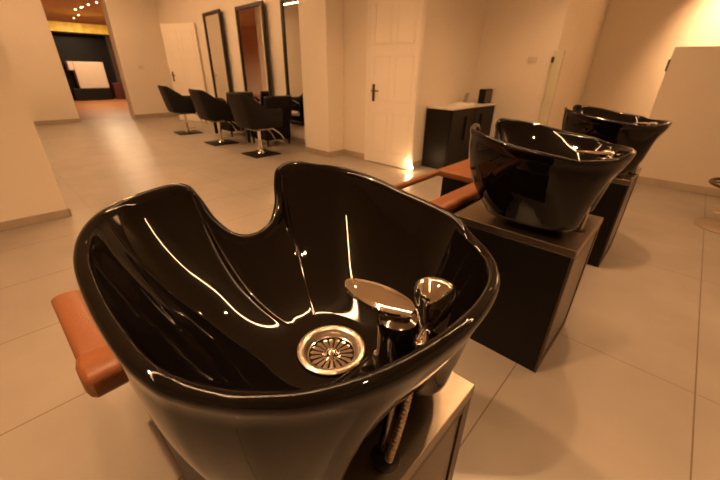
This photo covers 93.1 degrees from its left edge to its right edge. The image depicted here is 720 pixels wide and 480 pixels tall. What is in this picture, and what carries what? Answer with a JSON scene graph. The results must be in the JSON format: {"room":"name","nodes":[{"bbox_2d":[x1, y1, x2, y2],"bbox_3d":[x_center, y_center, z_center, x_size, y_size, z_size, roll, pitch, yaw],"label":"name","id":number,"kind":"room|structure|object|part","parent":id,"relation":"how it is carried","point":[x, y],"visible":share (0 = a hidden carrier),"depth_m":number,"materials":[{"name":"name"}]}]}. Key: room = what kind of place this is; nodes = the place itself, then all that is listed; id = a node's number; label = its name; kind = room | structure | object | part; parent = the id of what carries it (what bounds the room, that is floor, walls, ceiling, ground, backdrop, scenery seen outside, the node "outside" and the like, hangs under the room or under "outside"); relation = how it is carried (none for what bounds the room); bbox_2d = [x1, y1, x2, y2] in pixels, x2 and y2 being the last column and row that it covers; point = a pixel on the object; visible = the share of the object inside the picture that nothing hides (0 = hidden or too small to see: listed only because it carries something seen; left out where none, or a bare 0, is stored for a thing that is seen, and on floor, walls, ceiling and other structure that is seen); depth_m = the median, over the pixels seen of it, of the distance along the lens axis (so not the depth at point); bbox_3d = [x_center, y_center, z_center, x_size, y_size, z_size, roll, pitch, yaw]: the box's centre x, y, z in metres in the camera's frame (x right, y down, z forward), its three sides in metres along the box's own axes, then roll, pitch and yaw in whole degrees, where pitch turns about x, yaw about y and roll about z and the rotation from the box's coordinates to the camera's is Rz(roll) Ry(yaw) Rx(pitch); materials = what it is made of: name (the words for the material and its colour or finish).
{"room":"salon","nodes":[
{"label":"salon","id":0,"kind":"room"},
{"bbox_2d":[0,38,66,221],"bbox_3d":[-4.196,-0.912,1.111,0.200,3.000,4.326,23,34,37],"label":"wall","id":1,"kind":"structure","parent":0,"point":[29,186],"depth_m":2.80,"materials":[{"name":"paint"}]},
{"bbox_2d":[0,208,70,231],"bbox_3d":[-4.138,0.428,1.703,0.015,0.075,4.340,23,34,37],"label":"baseboard","id":2,"kind":"structure","parent":1,"relation":"attached to","point":[30,220],"depth_m":2.96,"materials":[{"name":"tile"}]},
{"bbox_2d":[41,0,105,24],"bbox_3d":[-9.952,-8.037,11.725,11.200,0.100,9.000,23,34,37],"label":"ceiling","id":3,"kind":"structure","parent":0,"point":[55,10],"depth_m":12.54,"materials":[{"name":"brown paint"}]},
{"bbox_2d":[0,0,172,120],"bbox_3d":[-8.106,-3.740,6.643,0.350,3.000,8.090,23,34,37],"label":"wall","id":4,"kind":"structure","parent":0,"point":[26,36],"depth_m":8.07,"materials":[{"name":"paint"}]},
{"bbox_2d":[33,118,80,124],"bbox_3d":[-8.788,-2.012,6.416,0.015,0.085,5.770,23,34,37],"label":"baseboard","id":5,"kind":"structure","parent":4,"relation":"attached to","point":[77,119],"depth_m":8.02,"materials":[{"name":"tile"}]},
{"bbox_2d":[135,112,177,117],"bbox_3d":[-5.625,-3.478,9.482,0.015,0.085,1.125,23,34,37],"label":"baseboard","id":6,"kind":"structure","parent":4,"relation":"attached to","point":[168,113],"depth_m":9.43,"materials":[{"name":"tile"}]},
{"bbox_2d":[155,0,304,138],"bbox_3d":[-2.794,-3.982,7.331,7.140,3.000,0.210,23,34,37],"label":"wall","id":7,"kind":"structure","parent":0,"point":[169,11],"depth_m":6.98,"materials":[{"name":"paint"}]},
{"bbox_2d":[160,22,208,121],"bbox_3d":[-4.214,-3.991,8.249,1.020,2.130,0.115,11,28,19],"label":"door","id":8,"kind":"structure","parent":7,"relation":"in","point":[180,40],"depth_m":8.09,"materials":[{"name":"paint"}]},
{"bbox_2d":[202,9,231,102],"bbox_3d":[-3.099,-3.875,7.459,0.036,1.885,0.930,-21,34,-37],"label":"wall mirror","id":9,"kind":"object","parent":7,"relation":"attached to","point":[212,21],"visible":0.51,"depth_m":7.37,"materials":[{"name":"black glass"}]},
{"bbox_2d":[234,1,271,105],"bbox_3d":[-2.038,-3.419,6.582,0.036,1.885,1.050,-22,34,-38],"label":"wall mirror","id":10,"kind":"object","parent":7,"relation":"attached to","point":[250,18],"visible":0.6,"depth_m":6.47,"materials":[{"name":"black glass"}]},
{"bbox_2d":[211,122,305,143],"bbox_3d":[-2.943,-2.662,7.946,6.310,0.085,0.015,23,34,37],"label":"baseboard","id":11,"kind":"structure","parent":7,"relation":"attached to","point":[296,139],"depth_m":6.49,"materials":[{"name":"tile"}]},
{"bbox_2d":[280,0,304,125],"bbox_3d":[-1.006,-2.943,5.745,0.870,1.955,0.036,24,34,37],"label":"wall mirror","id":12,"kind":"object","parent":7,"relation":"attached to","point":[289,12],"visible":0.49,"depth_m":5.82,"materials":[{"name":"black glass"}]},
{"bbox_2d":[330,149,343,156],"bbox_3d":[-0.373,-1.406,5.520,0.015,0.085,0.330,23,34,37],"label":"baseboard","id":13,"kind":"structure","parent":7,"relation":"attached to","point":[337,152],"depth_m":5.51,"materials":[{"name":"tile"}]},
{"bbox_2d":[298,0,343,151],"bbox_3d":[-0.464,-2.852,5.150,0.580,3.000,0.630,23,34,37],"label":"wall column","id":14,"kind":"structure","parent":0,"point":[320,21],"depth_m":5.03,"materials":[{"name":"paint"}]},
{"bbox_2d":[305,146,329,156],"bbox_3d":[-0.709,-1.445,5.586,0.610,0.085,0.015,23,34,37],"label":"baseboard","id":15,"kind":"structure","parent":14,"relation":"attached to","point":[307,149],"depth_m":5.56,"materials":[{"name":"tile"}]},
{"bbox_2d":[0,99,719,479],"bbox_3d":[-5.575,-2.443,7.612,26.100,0.100,12.000,23,34,37],"label":"floor","id":16,"kind":"structure","parent":0,"point":[628,388],"depth_m":1.72,"materials":[{"name":"tile"}]},
{"bbox_2d":[47,20,125,100],"bbox_3d":[-10.541,-6.906,13.313,0.570,2.640,2.120,23,34,37],"label":"wall","id":17,"kind":"structure","parent":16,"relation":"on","point":[85,51],"depth_m":13.26,"materials":[{"name":"black paint"}]},
{"bbox_2d":[65,61,109,88],"bbox_3d":[-10.652,-6.454,13.355,0.400,0.930,1.140,23,34,37],"label":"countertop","id":18,"kind":"structure","parent":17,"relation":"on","point":[87,74],"depth_m":13.24,"materials":[{"name":"white"}]},
{"bbox_3d":[-10.042,-7.057,14.028,0.300,2.290,0.200,23,34,37],"label":"post","id":19,"kind":"part","parent":17,"relation":"part of","materials":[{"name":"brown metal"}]},
{"bbox_2d":[51,232,254,469],"bbox_3d":[-0.373,0.297,1.457,0.680,0.658,1.271,23,34,37],"label":"chair","id":20,"kind":"object","parent":16,"relation":"on","point":[98,370],"visible":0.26,"depth_m":0.81,"materials":[{"name":"brown leather"}]},
{"bbox_3d":[-0.741,0.227,0.908,0.362,0.045,0.075,23,34,37],"label":"armrest","id":21,"kind":"part","parent":20,"relation":"part of","materials":[{"name":"orange leather"}]},
{"bbox_2d":[158,85,207,134],"bbox_3d":[-3.619,-2.693,7.051,0.758,0.915,0.634,-20,34,-36],"label":"chair","id":22,"kind":"object","parent":16,"relation":"on","point":[176,103],"visible":0.88,"depth_m":6.75,"materials":[{"name":"black leather"}]},
{"bbox_3d":[-3.628,-2.643,7.068,0.340,0.039,0.340,-20,34,-36],"label":"seat frame","id":23,"kind":"part","parent":22,"relation":"part of","materials":[{"name":"silver metal"}]},
{"bbox_3d":[-3.642,-2.288,7.237,0.460,0.024,0.460,-20,34,-36],"label":"plate","id":24,"kind":"part","parent":22,"relation":"part of","materials":[{"name":"black metal"}]},
{"bbox_2d":[188,89,243,145],"bbox_3d":[-2.543,-2.218,6.138,0.634,0.915,0.758,25,35,39],"label":"chair","id":25,"kind":"object","parent":16,"relation":"on","point":[209,108],"visible":0.96,"depth_m":5.84,"materials":[{"name":"black leather"}]},
{"bbox_3d":[-2.552,-2.167,6.154,0.340,0.039,0.340,25,35,39],"label":"seat frame","id":26,"kind":"part","parent":25,"relation":"part of","materials":[{"name":"silver metal"}]},
{"bbox_3d":[-2.565,-1.813,6.323,0.460,0.024,0.460,25,35,39],"label":"plate","id":27,"kind":"part","parent":25,"relation":"part of","materials":[{"name":"black metal"}]},
{"bbox_2d":[213,91,254,136],"bbox_3d":[-2.550,-2.587,6.966,0.676,0.837,0.680,23,34,37],"label":"armchair","id":28,"kind":"object","parent":16,"relation":"on","point":[227,126],"visible":0.23,"depth_m":6.80,"materials":[{"name":"black leather"}]},
{"bbox_3d":[-2.789,-2.459,6.805,0.599,0.715,0.060,23,34,37],"label":"arm","id":29,"kind":"part","parent":28,"relation":"part of","materials":[{"name":"black leather"}]},
{"bbox_3d":[-2.580,-2.475,7.051,0.520,0.360,0.540,23,34,37],"label":"seat","id":30,"kind":"part","parent":28,"relation":"part of","materials":[{"name":"black leather"}]},
{"bbox_3d":[-2.358,-2.693,6.718,0.161,0.421,0.540,23,34,37],"label":"backrest","id":31,"kind":"part","parent":28,"relation":"part of","materials":[{"name":"black leather"}]},
{"bbox_2d":[227,93,285,157],"bbox_3d":[-1.586,-1.819,5.372,0.634,0.915,0.758,23,34,37],"label":"chair","id":32,"kind":"object","parent":16,"relation":"on","point":[248,114],"visible":1,"depth_m":5.09,"materials":[{"name":"black leather"}]},
{"bbox_3d":[-1.594,-1.768,5.388,0.340,0.039,0.340,23,34,37],"label":"seat frame","id":33,"kind":"part","parent":32,"relation":"part of","materials":[{"name":"silver metal"}]},
{"bbox_3d":[-1.608,-1.413,5.556,0.460,0.024,0.460,23,34,37],"label":"plate","id":34,"kind":"part","parent":32,"relation":"part of","materials":[{"name":"black metal"}]},
{"bbox_2d":[246,95,292,146],"bbox_3d":[-1.612,-2.172,6.167,0.676,0.837,0.680,23,34,37],"label":"armchair","id":35,"kind":"object","parent":16,"relation":"on","point":[284,102],"visible":0.48,"depth_m":6.03,"materials":[{"name":"black leather"}]},
{"bbox_3d":[-1.852,-2.043,6.006,0.599,0.715,0.060,23,34,37],"label":"arm","id":36,"kind":"part","parent":35,"relation":"part of","materials":[{"name":"metal"}]},
{"bbox_3d":[-1.643,-2.060,6.252,0.520,0.360,0.540,23,34,37],"label":"seat","id":37,"kind":"part","parent":35,"relation":"part of","materials":[{"name":"black leather"}]},
{"bbox_3d":[-1.420,-2.277,5.919,0.161,0.421,0.540,23,34,37],"label":"backrest","id":38,"kind":"part","parent":35,"relation":"part of","materials":[{"name":"black leather"}]},
{"bbox_2d":[173,371,474,479],"bbox_3d":[-0.112,0.594,0.884,0.530,0.645,0.480,23,34,37],"label":"pedestal","id":39,"kind":"object","parent":16,"relation":"on","point":[429,444],"visible":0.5,"depth_m":0.67,"materials":[{"name":"black laminate"}]},
{"bbox_2d":[73,161,499,479],"bbox_3d":[-0.090,0.131,0.643,0.607,0.400,0.604,25,35,39],"label":"basin","id":40,"kind":"object","parent":39,"relation":"on","point":[276,351],"visible":1,"depth_m":0.58,"materials":[{"name":"black ceramic"}]},
{"bbox_2d":[309,340,353,368],"bbox_3d":[-0.054,0.219,0.645,0.091,0.001,0.091,25,35,39],"label":"strainer","id":41,"kind":"object","parent":40,"relation":"on","point":[319,356],"depth_m":0.64,"materials":[{"name":"silver metal"}]},
{"bbox_2d":[344,278,418,368],"bbox_3d":[0.023,0.117,0.480,0.136,0.096,0.064,23,34,37],"label":"tap","id":42,"kind":"object","parent":40,"relation":"on","point":[397,322],"depth_m":0.44,"materials":[{"name":"silver metal"}]},
{"bbox_3d":[-0.107,0.320,0.748,0.530,0.033,0.480,23,34,37],"label":"plate","id":43,"kind":"part","parent":39,"relation":"part of","materials":[{"name":"wood"}]},
{"bbox_3d":[0.074,0.678,0.733,0.008,0.531,0.406,23,34,37],"label":"service panel","id":44,"kind":"part","parent":39,"relation":"part of","materials":[{"name":"grey wood"}]},
{"bbox_3d":[0.076,0.690,0.736,0.010,0.612,0.480,23,34,37],"label":"panel frame","id":45,"kind":"part","parent":39,"relation":"part of","materials":[{"name":"beige wood"}]},
{"bbox_2d":[393,159,480,213],"bbox_3d":[0.533,-0.123,2.335,0.680,0.658,1.271,23,34,37],"label":"chair","id":46,"kind":"object","parent":16,"relation":"on","point":[458,190],"visible":0.19,"depth_m":2.19,"materials":[{"name":"brown leather"}]},
{"bbox_3d":[0.827,-0.494,2.435,0.355,0.046,0.505,23,34,37],"label":"armrest","id":47,"kind":"part","parent":46,"relation":"part of","materials":[{"name":"orange leather"}]},
{"bbox_3d":[0.546,-0.088,1.893,0.055,0.190,0.400,23,34,37],"label":"backrest","id":48,"kind":"part","parent":46,"relation":"part of","materials":[{"name":"orange leather"}]},
{"bbox_2d":[421,101,496,168],"bbox_3d":[1.516,-1.611,5.172,0.422,0.826,1.339,23,34,37],"label":"base cabinet","id":49,"kind":"object","parent":16,"relation":"on","point":[447,126],"visible":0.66,"depth_m":4.79,"materials":[{"name":"black wood"}]},
{"bbox_3d":[1.425,-1.458,4.846,0.020,0.740,0.642,23,34,37],"label":"door","id":50,"kind":"part","parent":49,"relation":"part of","materials":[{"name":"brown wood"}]},
{"bbox_2d":[451,102,473,105],"bbox_3d":[1.475,-1.952,4.905,0.240,0.022,0.320,18,31,30],"label":"paper stack","id":51,"kind":"object","parent":49,"relation":"on","point":[457,103],"visible":1,"depth_m":4.83,"materials":[{"name":"white paper"}]},
{"bbox_3d":[1.496,-1.583,4.832,0.022,0.320,0.060,23,34,37],"label":"handle","id":52,"kind":"part","parent":49,"relation":"part of","materials":[{"name":"metal"}]},
{"bbox_2d":[463,93,469,102],"bbox_3d":[1.580,-2.122,5.109,0.100,0.149,0.140,23,34,37],"label":"card holder","id":53,"kind":"object","parent":49,"relation":"on","point":[466,96],"visible":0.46,"depth_m":5.09,"materials":[{"name":"plastic"}]},
{"bbox_3d":[1.873,-1.665,5.280,0.020,0.740,0.642,23,34,37],"label":"door","id":54,"kind":"part","parent":49,"relation":"part of","materials":[{"name":"brown wood"}]},
{"bbox_3d":[1.822,-1.734,5.147,0.022,0.320,0.060,23,34,37],"label":"handle","id":55,"kind":"part","parent":49,"relation":"part of","materials":[{"name":"black metal"}]},
{"bbox_2d":[478,89,492,103],"bbox_3d":[1.922,-2.205,5.231,0.102,0.200,0.260,23,34,37],"label":"display box","id":56,"kind":"object","parent":49,"relation":"on","point":[485,95],"visible":1,"depth_m":5.16,"materials":[{"name":"black laminate"}]},
{"bbox_2d":[484,90,492,102],"bbox_3d":[1.959,-2.189,5.200,0.002,0.170,0.230,23,34,37],"label":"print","id":57,"kind":"object","parent":56,"relation":"attached to","point":[487,93],"depth_m":5.19},
{"bbox_2d":[455,200,603,372],"bbox_3d":[0.794,0.174,1.763,0.530,0.645,0.480,23,34,37],"label":"pedestal","id":58,"kind":"object","parent":16,"relation":"on","point":[541,272],"visible":0.77,"depth_m":1.52,"materials":[{"name":"black laminate"}]},
{"bbox_3d":[0.799,-0.100,1.627,0.530,0.033,0.480,23,34,37],"label":"plate","id":59,"kind":"part","parent":58,"relation":"part of","materials":[{"name":"wood"}]},
{"bbox_2d":[469,118,635,231],"bbox_3d":[0.809,-0.291,1.525,0.607,0.400,0.604,23,34,37],"label":"basin","id":60,"kind":"object","parent":58,"relation":"on","point":[537,176],"visible":1,"depth_m":1.34,"materials":[{"name":"black ceramic"}]},
{"bbox_2d":[576,150,611,159],"bbox_3d":[0.928,-0.307,1.367,0.136,0.096,0.064,23,34,37],"label":"tap","id":61,"kind":"object","parent":60,"relation":"on","point":[602,155],"depth_m":1.33,"materials":[{"name":"silver metal"}]},
{"bbox_3d":[0.982,0.270,1.614,0.010,0.612,0.480,23,34,37],"label":"panel frame","id":62,"kind":"part","parent":58,"relation":"part of","materials":[{"name":"beige wood"}]},
{"bbox_3d":[0.980,0.259,1.611,0.008,0.531,0.406,23,34,37],"label":"service panel","id":63,"kind":"part","parent":58,"relation":"part of","materials":[{"name":"beige wood"}]},
{"bbox_2d":[587,167,641,266],"bbox_3d":[1.700,-0.246,2.641,0.530,0.645,0.480,23,34,37],"label":"pedestal","id":64,"kind":"object","parent":16,"relation":"on","point":[612,205],"visible":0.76,"depth_m":2.34,"materials":[{"name":"black laminate"}]},
{"bbox_2d":[562,104,672,174],"bbox_3d":[1.736,-0.702,2.386,0.607,0.400,0.604,23,34,37],"label":"basin","id":65,"kind":"object","parent":64,"relation":"on","point":[640,133],"visible":0.59,"depth_m":2.17,"materials":[{"name":"black ceramic"}]},
{"bbox_2d":[634,122,656,124],"bbox_3d":[1.855,-0.719,2.228,0.136,0.096,0.064,23,34,37],"label":"tap","id":66,"kind":"object","parent":65,"relation":"on","point":[645,123],"depth_m":2.20,"materials":[{"name":"silver metal"}]},
{"bbox_3d":[1.886,-0.161,2.489,0.008,0.531,0.406,23,34,37],"label":"service panel","id":67,"kind":"part","parent":64,"relation":"part of","materials":[{"name":"black wood"}]},
{"bbox_3d":[1.705,-0.520,2.505,0.530,0.033,0.480,23,34,37],"label":"plate","id":68,"kind":"part","parent":64,"relation":"part of","materials":[{"name":"metal"}]},
{"bbox_2d":[694,177,719,234],"bbox_3d":[3.405,-0.394,2.991,0.568,0.655,0.568,23,34,37],"label":"stool","id":69,"kind":"object","parent":16,"relation":"on","point":[709,224],"visible":1,"depth_m":3.18,"materials":[{"name":"silver metal"}]},
{"bbox_2d":[343,0,435,161],"bbox_3d":[0.340,-2.606,4.687,1.310,3.000,0.300,23,34,37],"label":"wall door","id":70,"kind":"structure","parent":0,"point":[354,11],"depth_m":4.83,"materials":[{"name":"paint"}]},
{"bbox_2d":[344,149,363,158],"bbox_3d":[-0.079,-1.375,5.470,0.495,0.085,0.015,23,34,37],"label":"baseboard","id":71,"kind":"structure","parent":70,"relation":"attached to","point":[346,152],"depth_m":5.47,"materials":[{"name":"tile"}]},
{"bbox_2d":[421,0,486,159],"bbox_3d":[1.373,-2.722,4.959,0.200,3.000,1.540,23,34,37],"label":"wall","id":72,"kind":"structure","parent":0,"point":[458,24],"depth_m":4.79,"materials":[{"name":"paint"}]},
{"bbox_2d":[367,0,423,169],"bbox_3d":[0.417,-2.110,4.518,0.800,2.250,0.120,23,34,37],"label":"door","id":73,"kind":"structure","parent":72,"relation":"in","point":[396,25],"depth_m":4.50,"materials":[{"name":"paint"}]},
{"bbox_3d":[0.205,-2.038,4.731,0.142,0.220,0.066,23,34,37],"label":"handle","id":74,"kind":"part","parent":73,"relation":"part of","materials":[{"name":"brown metal"}]},
{"bbox_2d":[364,0,426,165],"bbox_3d":[0.420,-2.161,4.549,0.875,2.330,0.055,23,34,37],"label":"door frame","id":75,"kind":"structure","parent":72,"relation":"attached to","point":[369,1],"depth_m":4.56,"materials":[{"name":"paint"}]},
{"bbox_2d":[412,160,421,167],"bbox_3d":[1.256,-1.305,5.379,0.015,0.085,1.640,23,34,37],"label":"baseboard","id":76,"kind":"structure","parent":72,"relation":"attached to","point":[416,163],"depth_m":4.96,"materials":[{"name":"tile"}]},
{"bbox_2d":[547,0,609,129],"bbox_3d":[3.453,-2.954,5.504,0.200,3.000,2.160,23,34,37],"label":"wall","id":77,"kind":"structure","parent":0,"point":[587,18],"depth_m":5.34,"materials":[{"name":"paint"}]},
{"bbox_2d":[472,0,719,196],"bbox_3d":[4.183,-1.915,3.446,6.250,3.000,0.220,23,34,37],"label":"wall","id":78,"kind":"structure","parent":0,"point":[513,31],"depth_m":4.35,"materials":[{"name":"paint"}]},
{"bbox_2d":[527,57,536,62],"bbox_3d":[2.428,-2.538,4.810,0.120,0.080,0.015,23,34,37],"label":"wall switch","id":79,"kind":"object","parent":78,"relation":"attached to","point":[530,59],"visible":1,"depth_m":4.80,"materials":[{"name":"beige plastic"}]},
{"bbox_2d":[538,50,564,125],"bbox_3d":[2.652,-1.839,4.883,0.120,1.530,0.055,23,34,37],"label":"trim","id":80,"kind":"structure","parent":78,"relation":"attached to","point":[555,69],"depth_m":4.72,"materials":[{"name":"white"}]},
{"bbox_2d":[581,0,719,117],"bbox_3d":[6.107,-2.408,4.510,5.230,3.000,0.200,23,34,37],"label":"wall","id":81,"kind":"structure","parent":0,"point":[638,39],"depth_m":5.59,"materials":[{"name":"paint"}]}
]}

